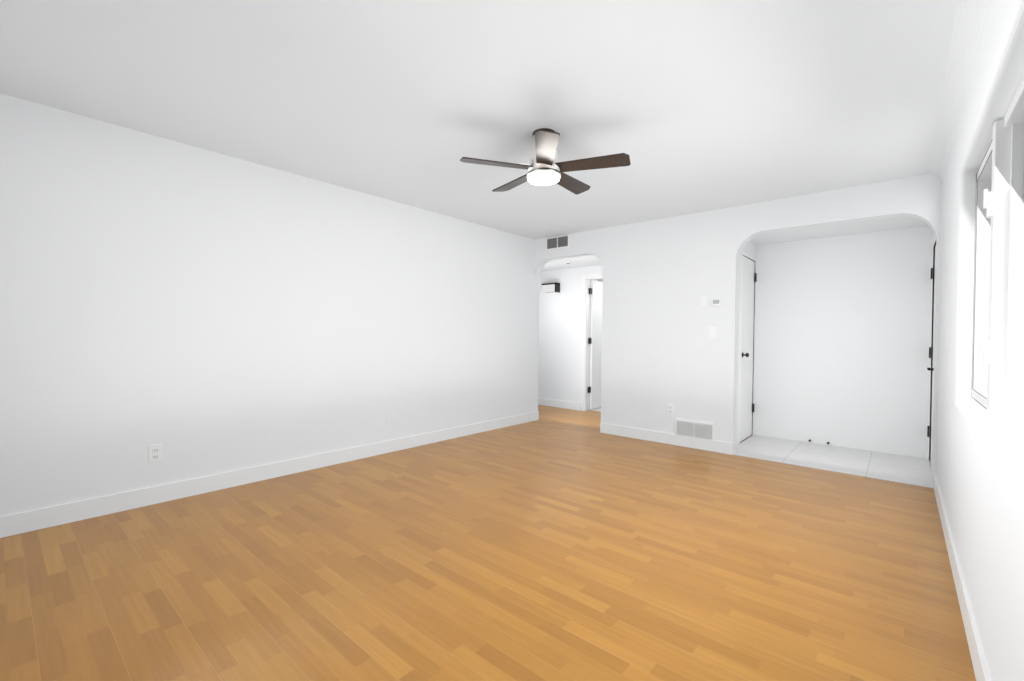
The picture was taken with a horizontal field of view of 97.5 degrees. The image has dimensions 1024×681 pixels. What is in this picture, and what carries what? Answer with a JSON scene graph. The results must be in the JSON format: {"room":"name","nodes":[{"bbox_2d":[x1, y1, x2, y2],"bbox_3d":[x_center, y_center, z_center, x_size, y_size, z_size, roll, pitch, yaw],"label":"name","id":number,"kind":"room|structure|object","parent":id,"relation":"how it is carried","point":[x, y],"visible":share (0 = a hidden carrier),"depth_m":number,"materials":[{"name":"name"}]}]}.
{"room":"empty living room","nodes":[
{"label":"empty living room","id":0,"kind":"room"},
{"bbox_2d":[0,93,539,515],"bbox_3d":[-1.451,-0.135,4.134,0.120,2.440,5.420,1,1,41],"label":"wall","id":1,"kind":"structure","parent":0,"point":[196,312],"depth_m":3.24,"materials":[{"name":"paint"}]},
{"bbox_2d":[149,444,161,462],"bbox_3d":[-2.372,0.751,2.991,0.010,0.116,0.072,1,1,41],"label":"outlet","id":2,"kind":"object","parent":1,"relation":"attached to","point":[155,452],"visible":1,"depth_m":2.99,"materials":[{"name":"white plastic"}]},
{"bbox_2d":[0,411,538,537],"bbox_3d":[-1.414,1.028,4.103,0.013,0.115,5.420,1,1,41],"label":"baseboard","id":3,"kind":"structure","parent":1,"relation":"attached to","point":[32,520],"depth_m":3.24,"materials":[{"name":"white wood"}]},
{"bbox_2d":[0,0,949,239],"bbox_3d":[0.453,-1.393,4.060,5.917,0.120,8.200,1,1,41],"label":"ceiling","id":4,"kind":"structure","parent":0,"point":[691,106],"depth_m":2.37,"materials":[{"name":"paint"}]},
{"bbox_2d":[460,128,630,194],"bbox_3d":[0.216,-1.175,2.901,1.043,0.297,1.014,1,1,41],"label":"ceiling fan","id":5,"kind":"object","parent":4,"relation":"hanging from","point":[544,166],"visible":1,"depth_m":2.79,"materials":[{"name":"brown wood"}]},
{"bbox_2d":[925,0,991,184],"bbox_3d":[1.530,-1.243,1.474,0.100,0.100,5.300,1,1,41],"label":"cove","id":6,"kind":"object","parent":4,"relation":"attached to","point":[966,21],"visible":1,"depth_m":2.13,"materials":[{"name":"paint"}]},
{"bbox_2d":[0,405,975,680],"bbox_3d":[0.424,1.157,4.087,5.917,0.100,8.200,1,1,41],"label":"floor","id":7,"kind":"structure","parent":0,"point":[554,543],"depth_m":2.14,"materials":[{"name":"laminate"}]},
{"bbox_2d":[538,265,602,402],"bbox_3d":[1.190,-0.134,6.941,3.300,2.440,0.120,1,1,41],"label":"wall","id":8,"kind":"structure","parent":0,"point":[560,325],"depth_m":7.20,"materials":[{"name":"paint"}]},
{"bbox_2d":[542,283,559,292],"bbox_3d":[0.627,-0.850,7.282,0.300,0.150,0.100,1,1,41],"label":"sconce","id":9,"kind":"object","parent":8,"relation":"attached to","point":[550,287],"visible":1,"depth_m":7.24,"materials":[{"name":"black metal"}]},
{"bbox_2d":[538,398,579,409],"bbox_3d":[0.517,1.015,7.437,1.430,0.115,0.013,1,1,41],"label":"baseboard","id":10,"kind":"structure","parent":8,"relation":"attached to","point":[541,401],"depth_m":7.21,"materials":[{"name":"white wood"}]},
{"bbox_2d":[580,273,602,410],"bbox_3d":[1.470,0.042,6.689,0.940,2.100,0.134,1,1,41],"label":"door frame","id":11,"kind":"structure","parent":8,"relation":"in","point":[585,336],"depth_m":6.93,"materials":[{"name":"white wood"}]},
{"bbox_2d":[588,280,602,408],"bbox_3d":[1.487,0.069,7.247,0.087,2.010,0.840,1,1,41],"label":"hall door","id":12,"kind":"structure","parent":11,"relation":"attached to","point":[595,338],"depth_m":7.06,"materials":[{"name":"white wood"}]},
{"bbox_2d":[541,255,601,270],"bbox_3d":[0.810,-1.244,6.476,3.300,0.220,1.080,1,1,41],"label":"ceiling","id":13,"kind":"structure","parent":0,"point":[580,261],"depth_m":6.60,"materials":[{"name":"paint"}]},
{"bbox_2d":[589,279,596,397],"bbox_3d":[1.096,-0.147,7.994,0.120,2.440,1.350,1,1,41],"label":"wall","id":14,"kind":"structure","parent":0,"point":[596,279],"depth_m":8.31,"materials":[{"name":"paint"}]},
{"bbox_2d":[589,398,600,411],"bbox_3d":[1.969,1.090,7.259,2.200,0.003,1.380,1,1,41],"label":"floor","id":15,"kind":"structure","parent":0,"point":[597,409],"depth_m":7.05,"materials":[{"name":"white"}]},
{"bbox_2d":[534,174,941,487],"bbox_3d":[1.980,-0.102,4.670,4.367,2.440,0.120,1,1,41],"label":"wall","id":16,"kind":"structure","parent":0,"point":[661,349],"depth_m":4.70,"materials":[{"name":"paint"}]},
{"bbox_2d":[546,234,569,249],"bbox_3d":[0.585,-1.261,5.784,0.355,0.160,0.020,1,1,41],"label":"air vent","id":17,"kind":"object","parent":16,"relation":"in","point":[557,242],"visible":1,"depth_m":5.78,"materials":[{"name":"white metal"}]},
{"bbox_2d":[600,423,732,454],"bbox_3d":[1.614,1.055,4.899,1.470,0.115,0.013,1,1,41],"label":"baseboard","id":18,"kind":"structure","parent":16,"relation":"attached to","point":[655,436],"depth_m":4.82,"materials":[{"name":"white wood"}]},
{"bbox_2d":[667,404,673,414],"bbox_3d":[1.703,0.740,4.825,0.070,0.116,0.010,1,1,41],"label":"outlet","id":19,"kind":"object","parent":16,"relation":"attached to","point":[670,409],"visible":1,"depth_m":4.82,"materials":[{"name":"white plastic"}]},
{"bbox_2d":[675,418,713,439],"bbox_3d":[1.887,0.925,4.658,0.395,0.185,0.021,1,1,41],"label":"air vent","id":20,"kind":"object","parent":16,"relation":"in","point":[696,429],"visible":1,"depth_m":4.65,"materials":[{"name":"white metal"}]},
{"bbox_2d":[709,327,715,337],"bbox_3d":[2.025,-0.081,4.543,0.072,0.118,0.012,1,1,41],"label":"rocker light switch","id":21,"kind":"object","parent":16,"relation":"attached to","point":[712,332],"visible":1,"depth_m":4.54,"materials":[{"name":"white plastic"}]},
{"bbox_2d":[711,299,720,305],"bbox_3d":[2.053,-0.383,4.512,0.090,0.072,0.024,1,1,41],"label":"thermostat","id":22,"kind":"object","parent":16,"relation":"attached to","point":[716,302],"visible":1,"depth_m":4.50,"materials":[{"name":"white plastic"}]},
{"bbox_2d":[736,241,756,445],"bbox_3d":[2.500,-0.004,4.974,0.120,2.250,1.020,1,1,41],"label":"wall","id":23,"kind":"structure","parent":0,"point":[750,248],"depth_m":4.82,"materials":[{"name":"paint"}]},
{"bbox_2d":[739,251,756,443],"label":"closet door","id":24,"kind":"structure","parent":23,"relation":"in","point":[749,274],"depth_m":5.08,"materials":[{"name":"white wood"}]},
{"bbox_2d":[733,435,931,487],"bbox_3d":[3.222,1.135,4.270,1.927,0.004,1.140,1,1,41],"label":"floor","id":25,"kind":"structure","parent":0,"point":[910,470],"depth_m":4.29,"materials":[{"name":"white tile"}]},
{"bbox_2d":[750,216,928,244],"bbox_3d":[3.243,-1.209,4.330,2.047,0.190,1.020,1,1,41],"label":"ceiling","id":26,"kind":"structure","parent":0,"point":[882,224],"depth_m":4.53,"materials":[{"name":"paint"}]},
{"bbox_2d":[754,226,932,458],"bbox_3d":[3.603,-0.084,4.773,2.047,2.440,0.120,1,1,41],"label":"wall","id":27,"kind":"structure","parent":0,"point":[842,335],"depth_m":4.75,"materials":[{"name":"paint"}]},
{"bbox_2d":[929,0,1023,680],"bbox_3d":[2.078,-0.070,1.755,0.402,2.440,6.440,1,1,41],"label":"wall","id":28,"kind":"structure","parent":0,"point":[980,467],"depth_m":1.75,"materials":[{"name":"paint"}]},
{"bbox_2d":[927,237,935,463],"bbox_3d":[3.707,0.127,3.945,0.105,2.014,0.896,1,1,41],"label":"entry door","id":29,"kind":"structure","parent":28,"relation":"in","point":[932,369],"depth_m":4.18,"materials":[{"name":"white wood"}]},
{"bbox_2d":[934,474,990,680],"bbox_3d":[1.537,1.090,1.471,0.013,0.115,5.300,1,1,41],"label":"baseboard","id":30,"kind":"structure","parent":28,"relation":"attached to","point":[980,668],"depth_m":1.84,"materials":[{"name":"white wood"}]},
{"bbox_2d":[971,76,1023,443],"bbox_3d":[1.639,-0.281,1.414,0.126,1.220,2.450,1,1,41],"label":"window","id":31,"kind":"structure","parent":28,"relation":"in","point":[997,388],"depth_m":1.79,"materials":[{"name":"white plastic"}]}
]}

